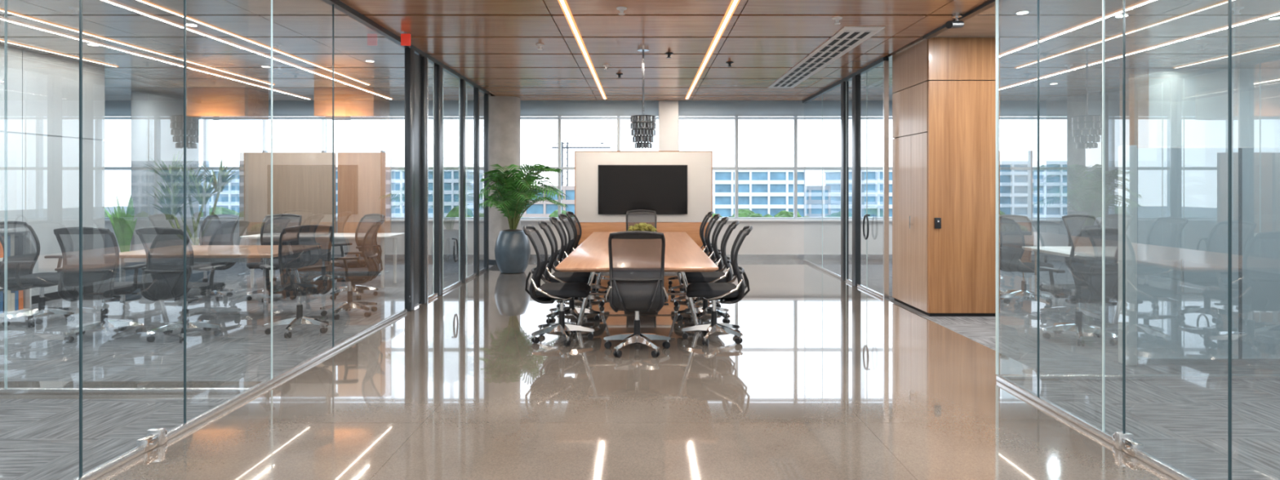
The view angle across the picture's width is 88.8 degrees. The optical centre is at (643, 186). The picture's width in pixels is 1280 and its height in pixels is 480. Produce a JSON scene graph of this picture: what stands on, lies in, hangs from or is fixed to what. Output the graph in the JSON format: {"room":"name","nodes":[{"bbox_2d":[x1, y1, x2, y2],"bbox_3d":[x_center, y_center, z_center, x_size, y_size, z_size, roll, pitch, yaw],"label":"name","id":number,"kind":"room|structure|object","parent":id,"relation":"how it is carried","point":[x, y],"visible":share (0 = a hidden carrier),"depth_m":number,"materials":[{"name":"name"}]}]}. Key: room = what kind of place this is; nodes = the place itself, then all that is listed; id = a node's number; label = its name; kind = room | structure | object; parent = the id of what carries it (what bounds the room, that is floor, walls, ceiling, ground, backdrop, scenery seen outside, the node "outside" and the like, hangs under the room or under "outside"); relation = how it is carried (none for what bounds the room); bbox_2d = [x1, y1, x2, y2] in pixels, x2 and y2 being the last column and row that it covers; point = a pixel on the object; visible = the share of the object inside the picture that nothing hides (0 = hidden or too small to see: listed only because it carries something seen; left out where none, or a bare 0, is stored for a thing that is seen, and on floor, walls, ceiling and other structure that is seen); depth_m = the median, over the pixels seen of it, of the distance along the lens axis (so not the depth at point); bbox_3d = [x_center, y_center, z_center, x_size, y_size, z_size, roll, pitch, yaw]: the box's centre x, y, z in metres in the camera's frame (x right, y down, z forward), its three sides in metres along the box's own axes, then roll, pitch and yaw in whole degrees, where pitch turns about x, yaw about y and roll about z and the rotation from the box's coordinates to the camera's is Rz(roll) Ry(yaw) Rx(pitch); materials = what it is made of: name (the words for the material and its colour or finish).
{"room":"office","nodes":[
{"label":"office","id":0,"kind":"room"},
{"bbox_2d":[0,44,104,304],"bbox_3d":[-7.575,-0.100,3.050,0.150,3.100,12.100,0,0,0],"label":"wall","id":1,"kind":"structure","parent":0,"point":[43,90],"depth_m":8.25,"materials":[{"name":"white paint"}]},
{"bbox_2d":[0,0,249,394],"bbox_3d":[-5.120,-0.085,4.570,4.720,3.070,0.040,0,0,0],"label":"frame","id":2,"kind":"structure","parent":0,"point":[5,390],"depth_m":4.56,"materials":[{"name":"silver metal"}]},
{"bbox_2d":[428,62,486,300],"bbox_3d":[-2.730,-0.085,9.775,0.040,3.070,3.150,0,0,0],"label":"glass wall","id":3,"kind":"structure","parent":0,"point":[446,289],"depth_m":8.89,"materials":[{"name":"blue"}]},
{"bbox_2d":[320,0,488,94],"bbox_3d":[-2.737,-1.625,4.225,0.075,0.050,14.450,0,0,0],"label":"trim","id":4,"kind":"structure","parent":3,"relation":"attached to","point":[340,6],"depth_m":6.93,"materials":[{"name":"grey metal"}]},
{"bbox_2d":[404,48,488,311],"bbox_3d":[-2.730,-0.075,9.480,0.080,3.050,3.840,0,0,0],"label":"door frame","id":5,"kind":"structure","parent":3,"relation":"attached to","point":[416,67],"depth_m":8.14,"materials":[{"name":"grey metal"}]},
{"bbox_2d":[451,237,458,262],"bbox_3d":[-2.691,0.909,9.300,0.068,0.347,0.205,0,0,0],"label":"door pull","id":6,"kind":"object","parent":3,"relation":"attached to","point":[454,238],"visible":1,"depth_m":9.29,"materials":[{"name":"grey metal"}]},
{"bbox_2d":[104,100,1066,254],"bbox_3d":[-0.250,-0.125,12.970,21.500,3.150,0.300,0,0,0],"label":"wall window","id":7,"kind":"structure","parent":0,"point":[766,237],"depth_m":12.90,"materials":[{"name":"clear glass"}]},
{"bbox_2d":[330,254,1065,259],"bbox_3d":[-0.250,1.400,12.893,21.500,0.100,0.015,0,0,0],"label":"baseboard","id":8,"kind":"structure","parent":7,"relation":"attached to","point":[387,256],"depth_m":12.89,"materials":[{"name":"silver metal"}]},
{"bbox_2d":[0,259,1279,479],"bbox_3d":[-0.250,1.450,4.950,21.500,0.001,15.900,0,0,0],"label":"floor","id":9,"kind":"structure","parent":0,"point":[828,377],"depth_m":4.59,"materials":[{"name":"tile"}]},
{"bbox_2d":[0,241,31,316],"bbox_3d":[-7.305,0.970,7.175,0.370,0.960,0.850,0,0,0],"label":"bookshelf","id":10,"kind":"object","parent":9,"relation":"on","point":[18,301],"visible":0.25,"depth_m":7.45,"materials":[{"name":"white laminate"}]},
{"bbox_2d":[0,221,75,327],"bbox_3d":[-6.425,0.910,6.946,0.670,1.080,0.660,0,0,-9],"label":"office chair","id":11,"kind":"object","parent":9,"relation":"on","point":[23,242],"visible":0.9,"depth_m":6.92,"materials":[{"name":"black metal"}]},
{"bbox_2d":[53,226,146,342],"bbox_3d":[-5.196,0.910,6.276,0.660,1.080,0.670,0,0,-9],"label":"office chair","id":12,"kind":"object","parent":9,"relation":"on","point":[100,252],"visible":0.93,"depth_m":6.07,"materials":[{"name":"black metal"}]},
{"bbox_2d":[102,194,146,301],"bbox_3d":[-6.614,0.779,8.346,0.519,1.342,0.420,0,0,36],"label":"snake plant","id":13,"kind":"object","parent":9,"relation":"on","point":[123,224],"visible":0.6,"depth_m":8.27,"materials":[{"name":"green plant"}]},
{"bbox_2d":[136,427,167,452],"bbox_3d":[-2.730,1.405,3.630,0.090,0.090,0.160,0,0,0],"label":"fitting","id":14,"kind":"object","parent":9,"relation":"on","point":[155,437],"depth_m":3.62,"materials":[{"name":"silver metal"}]},
{"bbox_2d":[130,91,199,251],"bbox_3d":[-8.700,-0.100,11.900,1.012,3.100,1.012,0,0,0],"label":"concrete column","id":15,"kind":"structure","parent":9,"relation":"on","point":[157,118],"depth_m":11.46,"materials":[{"name":"grey concrete"}]},
{"bbox_2d":[135,226,226,342],"bbox_3d":[-4.402,0.910,6.255,0.660,1.080,0.670,0,0,6],"label":"office chair","id":16,"kind":"object","parent":9,"relation":"on","point":[162,276],"visible":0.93,"depth_m":6.05,"materials":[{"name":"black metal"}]},
{"bbox_2d":[137,151,251,282],"bbox_3d":[-6.786,0.456,9.849,1.613,1.988,1.318,0,0,0],"label":"plant","id":17,"kind":"object","parent":9,"relation":"on","point":[175,198],"visible":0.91,"depth_m":9.71,"materials":[{"name":"plant"}]},
{"bbox_2d":[187,213,239,303],"bbox_3d":[-5.598,0.910,8.375,0.660,1.080,0.670,0,0,6],"label":"office chair","id":18,"kind":"object","parent":9,"relation":"on","point":[215,229],"visible":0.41,"depth_m":8.57,"materials":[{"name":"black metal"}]},
{"bbox_2d":[119,244,310,324],"bbox_3d":[-4.725,1.080,7.300,1.750,0.740,1.100,0,0,0],"label":"meeting table","id":19,"kind":"object","parent":9,"relation":"on","point":[202,253],"visible":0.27,"depth_m":6.86,"materials":[{"name":"brown wood"}]},
{"bbox_2d":[71,0,407,479],"bbox_3d":[-2.730,-0.085,2.250,0.040,3.070,10.500,0,0,0],"label":"glass wall","id":20,"kind":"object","parent":9,"relation":"on","point":[123,458],"visible":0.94,"depth_m":3.89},
{"bbox_2d":[245,213,302,302],"bbox_3d":[-4.754,0.910,8.425,0.660,1.080,0.670,0,0,-9],"label":"office chair","id":21,"kind":"object","parent":9,"relation":"on","point":[280,221],"visible":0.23,"depth_m":8.61,"materials":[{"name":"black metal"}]},
{"bbox_2d":[259,224,339,337],"bbox_3d":[-3.403,0.910,6.482,0.660,1.080,0.670,0,0,-43],"label":"office chair","id":22,"kind":"object","parent":9,"relation":"on","point":[304,262],"visible":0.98,"depth_m":6.31,"materials":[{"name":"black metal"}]},
{"bbox_2d":[237,152,391,275],"bbox_3d":[-5.385,0.450,10.730,2.470,2.000,0.460,0,0,0],"label":"partition","id":23,"kind":"object","parent":9,"relation":"on","point":[302,182],"visible":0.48,"depth_m":10.70,"materials":[{"name":"brown wood"}]},
{"bbox_2d":[240,232,404,288],"bbox_3d":[-4.650,1.080,9.550,2.100,0.740,0.700,0,0,0],"label":"table","id":24,"kind":"object","parent":9,"relation":"on","point":[338,237],"visible":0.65,"depth_m":9.31,"materials":[{"name":"laminate"}]},
{"bbox_2d":[320,218,384,319],"bbox_3d":[-3.276,0.910,7.355,0.670,1.080,0.660,0,0,-11],"label":"office chair","id":25,"kind":"object","parent":9,"relation":"on","point":[357,275],"visible":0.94,"depth_m":7.27,"materials":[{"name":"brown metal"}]},
{"bbox_2d":[329,213,385,299],"bbox_3d":[-3.786,0.910,8.570,0.660,1.080,0.670,0,0,34],"label":"office chair","id":26,"kind":"object","parent":9,"relation":"on","point":[368,220],"visible":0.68,"depth_m":8.63,"materials":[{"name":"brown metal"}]},
{"bbox_2d":[488,95,519,265],"bbox_3d":[-2.620,-0.100,12.250,0.632,3.100,0.632,0,0,0],"label":"concrete column","id":27,"kind":"structure","parent":9,"relation":"on","point":[504,111],"depth_m":11.98,"materials":[{"name":"grey concrete"}]},
{"bbox_2d":[479,163,568,273],"bbox_3d":[-1.932,0.529,10.860,1.489,1.842,2.177,0,0,0],"label":"potted palm","id":28,"kind":"object","parent":9,"relation":"on","point":[512,248],"visible":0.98,"depth_m":10.77,"materials":[{"name":"plant"}]},
{"bbox_2d":[522,225,595,346],"bbox_3d":[-0.795,0.910,6.180,0.670,1.080,0.597,0,0,0],"label":"office chair","id":29,"kind":"object","parent":9,"relation":"on","point":[549,292],"visible":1,"depth_m":6.11,"materials":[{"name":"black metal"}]},
{"bbox_2d":[537,220,600,324],"bbox_3d":[-0.795,0.910,7.029,0.670,1.080,0.597,0,0,-3],"label":"office chair","id":30,"kind":"object","parent":9,"relation":"on","point":[557,277],"visible":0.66,"depth_m":6.95,"materials":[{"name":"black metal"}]},
{"bbox_2d":[549,217,604,308],"bbox_3d":[-0.795,0.910,7.879,0.670,1.080,0.597,0,0,-1],"label":"office chair","id":31,"kind":"object","parent":9,"relation":"on","point":[554,221],"visible":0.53,"depth_m":7.86,"materials":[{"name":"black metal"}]},
{"bbox_2d":[558,213,608,293],"bbox_3d":[-0.795,0.910,8.731,0.670,1.080,0.597,0,0,3],"label":"office chair","id":32,"kind":"object","parent":9,"relation":"on","point":[570,228],"visible":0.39,"depth_m":8.83,"materials":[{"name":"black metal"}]},
{"bbox_2d":[565,211,609,284],"bbox_3d":[-0.795,0.910,9.581,0.670,1.080,0.597,0,0,3],"label":"office chair","id":33,"kind":"object","parent":9,"relation":"on","point":[572,217],"visible":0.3,"depth_m":9.70,"materials":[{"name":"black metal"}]},
{"bbox_2d":[555,231,718,330],"bbox_3d":[-0.055,1.075,7.800,1.410,0.750,4.400,0,0,0],"label":"conference table","id":34,"kind":"object","parent":9,"relation":"on","point":[682,255],"visible":0.62,"depth_m":6.58,"materials":[{"name":"brown wood"}]},
{"bbox_2d":[627,222,657,231],"bbox_3d":[-0.020,0.614,9.425,0.440,0.173,0.250,0,0,0],"label":"plant","id":35,"kind":"object","parent":34,"relation":"on","point":[641,226],"visible":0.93,"depth_m":9.35,"materials":[{"name":"green plant"}]},
{"bbox_2d":[604,231,670,357],"bbox_3d":[-0.055,0.910,5.735,0.597,1.080,0.670,0,0,0],"label":"office chair","id":36,"kind":"object","parent":9,"relation":"on","point":[636,258],"visible":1,"depth_m":5.52,"materials":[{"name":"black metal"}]},
{"bbox_2d":[626,209,657,231],"bbox_3d":[-0.030,0.910,10.005,0.597,1.080,0.670,0,0,0],"label":"office chair","id":37,"kind":"object","parent":9,"relation":"on","point":[633,217],"visible":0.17,"depth_m":10.24,"materials":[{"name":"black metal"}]},
{"bbox_2d":[574,151,712,273],"bbox_3d":[0.005,0.434,10.880,2.274,2.032,0.168,0,0,0],"label":"wall","id":38,"kind":"structure","parent":9,"relation":"on","point":[700,163],"depth_m":10.80,"materials":[{"name":"white paint"}]},
{"bbox_2d":[598,164,687,214],"bbox_3d":[-0.007,0.058,10.773,1.475,0.815,0.051,0,0,0],"label":"wall tv","id":39,"kind":"object","parent":38,"relation":"attached to","point":[660,188],"visible":0.95,"depth_m":10.75,"materials":[{"name":"black"}]},
{"bbox_2d":[658,100,678,151],"bbox_3d":[0.490,-0.100,12.740,0.380,3.100,0.240,0,0,0],"label":"window column","id":40,"kind":"structure","parent":9,"relation":"on","point":[668,109],"depth_m":12.62,"materials":[{"name":"white"}]},
{"bbox_2d":[667,211,713,284],"bbox_3d":[0.695,0.910,9.579,0.670,1.080,0.597,0,0,2],"label":"office chair","id":41,"kind":"object","parent":9,"relation":"on","point":[708,215],"visible":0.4,"depth_m":9.56,"materials":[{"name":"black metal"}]},
{"bbox_2d":[670,213,720,293],"bbox_3d":[0.695,0.910,8.729,0.670,1.080,0.597,0,0,1],"label":"office chair","id":42,"kind":"object","parent":9,"relation":"on","point":[707,235],"visible":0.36,"depth_m":8.72,"materials":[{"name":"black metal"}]},
{"bbox_2d":[673,217,728,307],"bbox_3d":[0.695,0.910,7.879,0.670,1.080,0.597,0,0,2],"label":"office chair","id":43,"kind":"object","parent":9,"relation":"on","point":[720,224],"visible":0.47,"depth_m":7.80,"materials":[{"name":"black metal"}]},
{"bbox_2d":[676,220,739,324],"bbox_3d":[0.695,0.910,7.028,0.670,1.080,0.597,0,0,5],"label":"office chair","id":44,"kind":"object","parent":9,"relation":"on","point":[719,276],"visible":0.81,"depth_m":6.89,"materials":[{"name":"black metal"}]},
{"bbox_2d":[681,225,752,346],"bbox_3d":[0.695,0.910,6.178,0.670,1.080,0.597,0,0,4],"label":"office chair","id":45,"kind":"object","parent":9,"relation":"on","point":[728,292],"visible":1,"depth_m":6.07,"materials":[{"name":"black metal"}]},
{"bbox_2d":[1000,214,1053,306],"bbox_3d":[4.750,0.910,8.175,0.660,1.080,0.670,0,0,0],"label":"office chair","id":46,"kind":"object","parent":9,"relation":"on","point":[1016,232],"visible":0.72,"depth_m":8.36,"materials":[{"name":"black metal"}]},
{"bbox_2d":[995,0,1112,444],"bbox_3d":[2.650,0.105,4.264,0.040,2.686,1.202,0,0,0],"label":"glass wall","id":47,"kind":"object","parent":9,"relation":"on","point":[1100,432],"depth_m":3.94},
{"bbox_2d":[995,0,999,374],"bbox_3d":[2.650,-0.105,4.890,0.016,3.030,0.016,0,0,0],"label":"glass corner","id":48,"kind":"object","parent":47,"relation":"attached to","point":[997,1],"visible":1,"depth_m":4.88,"materials":[{"name":"teal"}]},
{"bbox_2d":[1022,246,1089,324],"bbox_3d":[5.475,1.080,7.150,2.050,0.740,1.100,0,0,0],"label":"meeting table","id":49,"kind":"object","parent":9,"relation":"on","point":[1043,251],"visible":0.23,"depth_m":7.44,"materials":[{"name":"white laminate"}]},
{"bbox_2d":[1039,227,1118,346],"bbox_3d":[4.103,0.910,6.125,0.660,1.080,0.670,0,0,-6],"label":"office chair","id":50,"kind":"object","parent":9,"relation":"on","point":[1086,252],"visible":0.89,"depth_m":5.92,"materials":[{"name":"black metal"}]},
{"bbox_2d":[1062,214,1118,305],"bbox_3d":[5.697,0.910,8.225,0.660,1.080,0.670,0,0,-6],"label":"office chair","id":51,"kind":"object","parent":9,"relation":"on","point":[1074,224],"visible":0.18,"depth_m":8.46,"materials":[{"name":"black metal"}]},
{"bbox_2d":[1066,92,1119,246],"bbox_3d":[8.200,-0.100,11.900,0.812,3.100,0.812,0,0,0],"label":"concrete column","id":52,"kind":"structure","parent":9,"relation":"on","point":[1084,111],"depth_m":11.58,"materials":[{"name":"grey concrete"}]},
{"bbox_2d":[1122,0,1125,433],"bbox_3d":[2.650,0.167,3.572,0.040,2.370,0.018,0,0,0],"label":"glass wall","id":53,"kind":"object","parent":9,"relation":"on","point":[1123,1],"depth_m":3.60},
{"bbox_2d":[1112,431,1143,457],"bbox_3d":[2.650,1.405,3.570,0.090,0.090,0.160,0,0,0],"label":"fitting","id":54,"kind":"object","parent":9,"relation":"on","point":[1125,442],"depth_m":3.56,"materials":[{"name":"silver metal"}]},
{"bbox_2d":[1011,380,1273,479],"bbox_3d":[2.890,1.447,0.925,0.420,0.006,7.850,0,0,0],"label":"carpet","id":55,"kind":"object","parent":9,"relation":"on","point":[1201,463],"visible":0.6,"depth_m":3.79,"materials":[{"name":"grey carpet"}]},
{"bbox_2d":[1135,449,1198,479],"bbox_3d":[2.650,1.419,3.291,0.040,0.057,0.390,0,0,0],"label":"rail","id":56,"kind":"object","parent":9,"relation":"on","point":[1173,472],"depth_m":3.31,"materials":[{"name":"silver metal"}]},
{"bbox_2d":[1227,0,1231,479],"bbox_3d":[2.650,0.242,2.928,0.040,2.155,0.016,0,0,0],"label":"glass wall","id":57,"kind":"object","parent":9,"relation":"on","point":[1229,2],"depth_m":2.95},
{"bbox_2d":[0,0,1279,100],"bbox_3d":[-0.250,-1.775,5.050,21.500,0.250,16.100,0,0,0],"label":"ceiling","id":58,"kind":"structure","parent":0,"point":[491,43],"depth_m":7.39,"materials":[{"name":"brown wood"}]},
{"bbox_2d":[0,39,118,66],"bbox_3d":[-7.250,-1.643,7.000,0.040,0.013,4.000,0,0,0],"label":"recessed light","id":59,"kind":"object","parent":58,"relation":"in","point":[11,42],"visible":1,"depth_m":8.05,"materials":[{"name":"silver metal"}]},
{"bbox_2d":[85,43,101,46],"bbox_3d":[-6.400,-1.645,7.600,0.140,0.009,0.140,0,0,0],"label":"recessed light","id":60,"kind":"object","parent":58,"relation":"in","point":[90,44],"visible":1,"depth_m":7.57,"materials":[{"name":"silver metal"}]},
{"bbox_2d":[0,8,275,84],"bbox_3d":[-6.000,-1.643,7.700,0.045,0.013,5.800,0,0,0],"label":"recessed light","id":61,"kind":"object","parent":58,"relation":"in","point":[1,10],"visible":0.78,"depth_m":7.48,"materials":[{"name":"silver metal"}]},
{"bbox_2d":[186,87,268,119],"bbox_3d":[-7.150,-1.410,11.250,1.000,0.480,0.700,0,0,0],"label":"wood soffit","id":62,"kind":"structure","parent":58,"relation":"attached to","point":[205,103],"depth_m":10.90,"materials":[{"name":"orange wood"}]},
{"bbox_2d":[137,0,370,84],"bbox_3d":[-4.450,-1.643,7.700,0.045,0.013,5.800,0,0,0],"label":"recessed light","id":63,"kind":"object","parent":58,"relation":"in","point":[141,1],"visible":1,"depth_m":7.15,"materials":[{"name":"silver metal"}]},
{"bbox_2d":[314,87,389,119],"bbox_3d":[-5.000,-1.410,11.250,1.000,0.480,0.700,0,0,0],"label":"wood soffit","id":64,"kind":"structure","parent":58,"relation":"attached to","point":[349,103],"depth_m":10.90,"materials":[{"name":"orange wood"}]},
{"bbox_2d":[400,32,410,45],"bbox_3d":[-2.550,-1.580,7.015,0.100,0.140,0.030,0,0,0],"label":"exit sign","id":65,"kind":"object","parent":58,"relation":"attached to","point":[405,37],"visible":1,"depth_m":7.00,"materials":[{"name":"red plastic"}]},
{"bbox_2d":[535,43,544,49],"bbox_3d":[-1.200,-1.620,7.600,0.100,0.060,0.100,0,0,0],"label":"sprinkler head","id":66,"kind":"object","parent":58,"relation":"attached to","point":[540,45],"visible":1,"depth_m":7.58},
{"bbox_2d":[557,0,606,98],"bbox_3d":[-0.720,-1.643,4.900,0.070,0.013,14.800,0,0,0],"label":"recessed light","id":67,"kind":"object","parent":58,"relation":"in","point":[563,4],"visible":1,"depth_m":7.35,"materials":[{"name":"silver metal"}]},
{"bbox_2d":[603,64,609,70],"bbox_3d":[-0.500,-1.620,8.900,0.100,0.060,0.100,0,0,0],"label":"sprinkler head","id":68,"kind":"object","parent":58,"relation":"attached to","point":[605,65],"visible":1,"depth_m":8.88},
{"bbox_2d":[616,6,626,15],"bbox_3d":[-0.200,-1.620,6.050,0.100,0.060,0.100,0,0,0],"label":"sprinkler head","id":69,"kind":"object","parent":58,"relation":"attached to","point":[621,9],"visible":1,"depth_m":6.03},
{"bbox_2d":[630,46,656,148],"bbox_3d":[0.000,-1.052,7.800,0.307,1.195,0.304,0,0,0],"label":"pendant lamp","id":70,"kind":"object","parent":58,"relation":"hanging from","point":[642,126],"visible":1,"depth_m":7.71,"materials":[{"name":"silver metal"}]},
{"bbox_2d":[665,52,672,58],"bbox_3d":[0.320,-1.620,8.100,0.100,0.060,0.100,0,0,0],"label":"sprinkler head","id":71,"kind":"object","parent":58,"relation":"attached to","point":[668,54],"visible":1,"depth_m":8.08},
{"bbox_2d":[684,0,740,98],"bbox_3d":[0.820,-1.643,4.900,0.070,0.013,14.800,0,0,0],"label":"recessed light","id":72,"kind":"object","parent":58,"relation":"in","point":[733,4],"visible":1,"depth_m":7.35,"materials":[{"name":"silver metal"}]},
{"bbox_2d":[725,61,733,66],"bbox_3d":[1.150,-1.620,8.700,0.100,0.060,0.100,0,0,0],"label":"sprinkler head","id":73,"kind":"object","parent":58,"relation":"attached to","point":[729,63],"visible":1,"depth_m":8.68},
{"bbox_2d":[768,26,884,88],"bbox_3d":[2.290,-1.642,8.825,0.420,0.016,4.150,0,0,0],"label":"diffuser","id":74,"kind":"object","parent":58,"relation":"in","point":[848,37],"depth_m":8.06,"materials":[{"name":"grey metal"}]},
{"bbox_2d":[831,16,842,24],"bbox_3d":[1.900,-1.620,6.400,0.100,0.060,0.100,0,0,0],"label":"sprinkler head","id":75,"kind":"object","parent":58,"relation":"attached to","point":[836,19],"visible":1,"depth_m":6.38},
{"bbox_2d":[945,12,964,28],"bbox_3d":[2.969,-1.568,6.227,0.246,0.164,0.089,0,0,-36],"label":"security camera","id":76,"kind":"object","parent":58,"relation":"attached to","point":[956,24],"visible":1,"depth_m":6.21,"materials":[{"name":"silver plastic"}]},
{"bbox_2d":[1013,10,1031,14],"bbox_3d":[3.600,-1.645,6.200,0.140,0.009,0.140,0,0,0],"label":"recessed light","id":77,"kind":"object","parent":58,"relation":"in","point":[1020,12],"visible":1,"depth_m":6.18,"materials":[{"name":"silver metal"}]},
{"bbox_2d":[1014,0,1235,68],"bbox_3d":[5.200,-1.643,7.300,0.045,0.013,3.600,0,0,0],"label":"recessed light","id":78,"kind":"object","parent":58,"relation":"in","point":[1226,1],"visible":1,"depth_m":6.85,"materials":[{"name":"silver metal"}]},
{"bbox_2d":[1173,55,1227,68],"bbox_3d":[7.368,-1.643,8.637,0.092,0.013,0.852,0,0,0],"label":"recessed light","id":79,"kind":"object","parent":58,"relation":"in","point":[1225,55],"depth_m":8.64,"materials":[{"name":"silver metal"}]},
{"bbox_2d":[1231,44,1279,56],"bbox_3d":[7.368,-1.643,7.879,0.090,0.013,0.663,0,0,0],"label":"recessed light","id":80,"kind":"object","parent":58,"relation":"in","point":[1269,46],"depth_m":7.87,"materials":[{"name":"silver metal"}]},
{"bbox_2d":[1266,16,1279,20],"bbox_3d":[6.200,-1.645,6.400,0.140,0.009,0.140,0,0,0],"label":"recessed light","id":81,"kind":"object","parent":58,"relation":"in","point":[1273,17],"visible":1,"depth_m":6.39,"materials":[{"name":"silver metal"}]},
{"bbox_2d":[803,71,883,298],"bbox_3d":[3.100,-0.085,10.480,0.040,3.070,4.240,0,0,0],"label":"glass wall","id":82,"kind":"structure","parent":0,"point":[865,288],"depth_m":9.76,"materials":[{"name":"blue"}]},
{"bbox_2d":[802,57,888,102],"bbox_3d":[3.105,-1.625,10.475,0.070,0.050,4.250,0,0,0],"label":"trim","id":83,"kind":"structure","parent":82,"relation":"attached to","point":[880,61],"depth_m":9.81,"materials":[{"name":"grey metal"}]},
{"bbox_2d":[840,60,888,299],"bbox_3d":[3.100,-0.075,9.220,0.080,3.050,1.800,0,0,0],"label":"door frame","id":84,"kind":"structure","parent":82,"relation":"attached to","point":[855,79],"depth_m":9.42,"materials":[{"name":"grey metal"}]},
{"bbox_2d":[862,214,870,239],"bbox_3d":[3.061,0.559,8.920,0.068,0.347,0.205,0,0,0],"label":"door pull","id":85,"kind":"object","parent":82,"relation":"attached to","point":[865,215],"visible":1,"depth_m":8.89,"materials":[{"name":"grey metal"}]},
{"bbox_2d":[892,37,999,316],"bbox_3d":[3.562,-0.100,7.775,0.795,3.100,1.050,0,0,0],"label":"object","id":86,"kind":"structure","parent":0,"point":[944,89],"depth_m":7.25,"materials":[{"name":"brown wood"}]},
{"bbox_2d":[909,216,913,228],"bbox_3d":[3.143,0.425,7.660,0.044,0.150,0.027,0,0,0],"label":"door pull knob","id":87,"kind":"object","parent":86,"relation":"attached to","point":[910,224],"visible":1,"depth_m":7.65,"materials":[{"name":"silver metal"}]},
{"bbox_2d":[934,217,941,228],"bbox_3d":[3.265,0.410,7.237,0.070,0.120,0.026,0,0,0],"label":"card reader","id":88,"kind":"object","parent":86,"relation":"attached to","point":[937,220],"visible":1,"depth_m":7.23,"materials":[{"name":"black plastic"}]},
{"bbox_2d":[1000,374,1279,380],"bbox_3d":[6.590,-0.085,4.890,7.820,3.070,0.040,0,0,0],"label":"rail","id":89,"kind":"structure","parent":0,"point":[1011,377],"depth_m":4.87,"materials":[{"name":"silver metal"}]},
{"bbox_2d":[922,0,1004,39],"bbox_3d":[3.115,-1.635,6.065,0.070,0.030,2.270,0,0,0],"label":"trim","id":90,"kind":"structure","parent":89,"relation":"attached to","point":[990,3],"depth_m":6.22,"materials":[{"name":"grey metal"}]},
{"bbox_2d":[1118,145,1279,365],"bbox_3d":[5.980,-0.100,5.320,4.160,3.100,0.100,0,0,0],"label":"wall","id":91,"kind":"structure","parent":0,"point":[1176,198],"depth_m":5.31,"materials":[{"name":"white"}]},
{"bbox_2d":[1174,259,1184,292],"bbox_3d":[4.330,0.720,5.273,0.027,0.260,0.074,0,0,0],"label":"handle","id":92,"kind":"object","parent":91,"relation":"attached to","point":[1181,287],"visible":1,"depth_m":5.24,"materials":[{"name":"silver metal"}]},
{"bbox_2d":[1120,68,1279,147],"bbox_3d":[8.660,-0.100,9.260,3.680,3.100,0.180,0,0,0],"label":"wall","id":93,"kind":"structure","parent":0,"point":[1165,108],"depth_m":9.20,"materials":[{"name":"white paint"}]},
{"label":"outside","id":94,"kind":"structure","parent":0,"visible":0},
{"bbox_2d":[104,206,484,214],"bbox_3d":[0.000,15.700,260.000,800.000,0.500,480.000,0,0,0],"label":"ground","id":95,"kind":"structure","parent":94,"point":[111,208],"depth_m":433.64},
{"bbox_2d":[200,206,239,217],"bbox_3d":[-51.685,8.952,80.695,6.644,12.996,6.110,0,0,0],"label":"tree","id":96,"kind":"object","parent":95,"relation":"on","point":[233,211],"visible":0.01,"depth_m":79.71,"materials":[{"name":"green plant"}]},
{"bbox_2d":[208,206,239,215],"bbox_3d":[-50.010,8.956,79.332,6.024,12.988,6.329,0,0,0],"label":"tree","id":97,"kind":"object","parent":95,"relation":"on","point":[220,210],"visible":0.07,"depth_m":77.52,"materials":[{"name":"green plant"}]},
{"bbox_2d":[199,169,484,217],"bbox_3d":[-77.500,5.700,172.550,65.000,20.500,25.300,0,0,0],"label":"office building","id":98,"kind":"structure","parent":95,"relation":"on","point":[229,199],"depth_m":160.39,"materials":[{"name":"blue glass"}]},
{"bbox_2d":[445,205,473,217],"bbox_3d":[-24.581,9.040,88.122,6.443,12.821,5.981,0,0,0],"label":"tree","id":99,"kind":"object","parent":95,"relation":"on","point":[454,212],"visible":0.04,"depth_m":87.11,"materials":[{"name":"green plant"}]},
{"bbox_2d":[520,186,574,217],"bbox_3d":[-19.000,7.900,150.050,30.000,15.900,20.300,0,0,0],"label":"office building","id":100,"kind":"structure","parent":95,"relation":"on","point":[539,209],"depth_m":140.41,"materials":[{"name":"concrete"}]},
{"bbox_2d":[548,209,567,217],"bbox_3d":[-9.444,9.191,83.394,5.479,12.518,6.058,0,0,0],"label":"tree","id":101,"kind":"object","parent":95,"relation":"on","point":[554,214],"visible":0.02,"depth_m":81.11,"materials":[{"name":"green plant"}]},
{"bbox_2d":[551,132,610,186],"bbox_3d":[-19.000,-0.570,200.000,18.000,32.159,1.900,0,0,0],"label":"tower crane","id":102,"kind":"object","parent":95,"relation":"on","point":[566,147],"visible":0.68,"depth_m":199.61,"materials":[{"name":"grey metal"}]},
{"bbox_2d":[728,208,754,217],"bbox_3d":[11.657,9.195,83.272,6.682,12.511,6.414,0,0,0],"label":"tree","id":103,"kind":"object","parent":95,"relation":"on","point":[741,212],"visible":0.03,"depth_m":82.11,"materials":[{"name":"green plant"}]},
{"bbox_2d":[746,213,762,217],"bbox_3d":[14.109,9.330,76.629,5.273,12.240,7.625,0,0,-38],"label":"tree","id":104,"kind":"object","parent":95,"relation":"on","point":[754,215],"visible":0.06,"depth_m":76.26,"materials":[{"name":"green plant"}]},
{"bbox_2d":[773,209,801,217],"bbox_3d":[16.185,9.108,76.690,5.244,12.685,6.255,0,0,10],"label":"tree","id":105,"kind":"object","parent":95,"relation":"on","point":[789,214],"visible":0.1,"depth_m":74.41,"materials":[{"name":"green plant"}]},
{"bbox_2d":[712,169,892,217],"bbox_3d":[39.000,5.650,162.550,46.000,19.600,25.300,0,0,0],"label":"office building","id":106,"kind":"structure","parent":95,"relation":"on","point":[763,192],"depth_m":150.41,"materials":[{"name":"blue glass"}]},
{"bbox_2d":[1000,160,1066,217],"bbox_3d":[102.550,4.450,177.550,55.100,22.000,15.300,0,0,0],"label":"office building","id":107,"kind":"structure","parent":95,"relation":"on","point":[1013,183],"depth_m":170.40,"materials":[{"name":"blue glass"}]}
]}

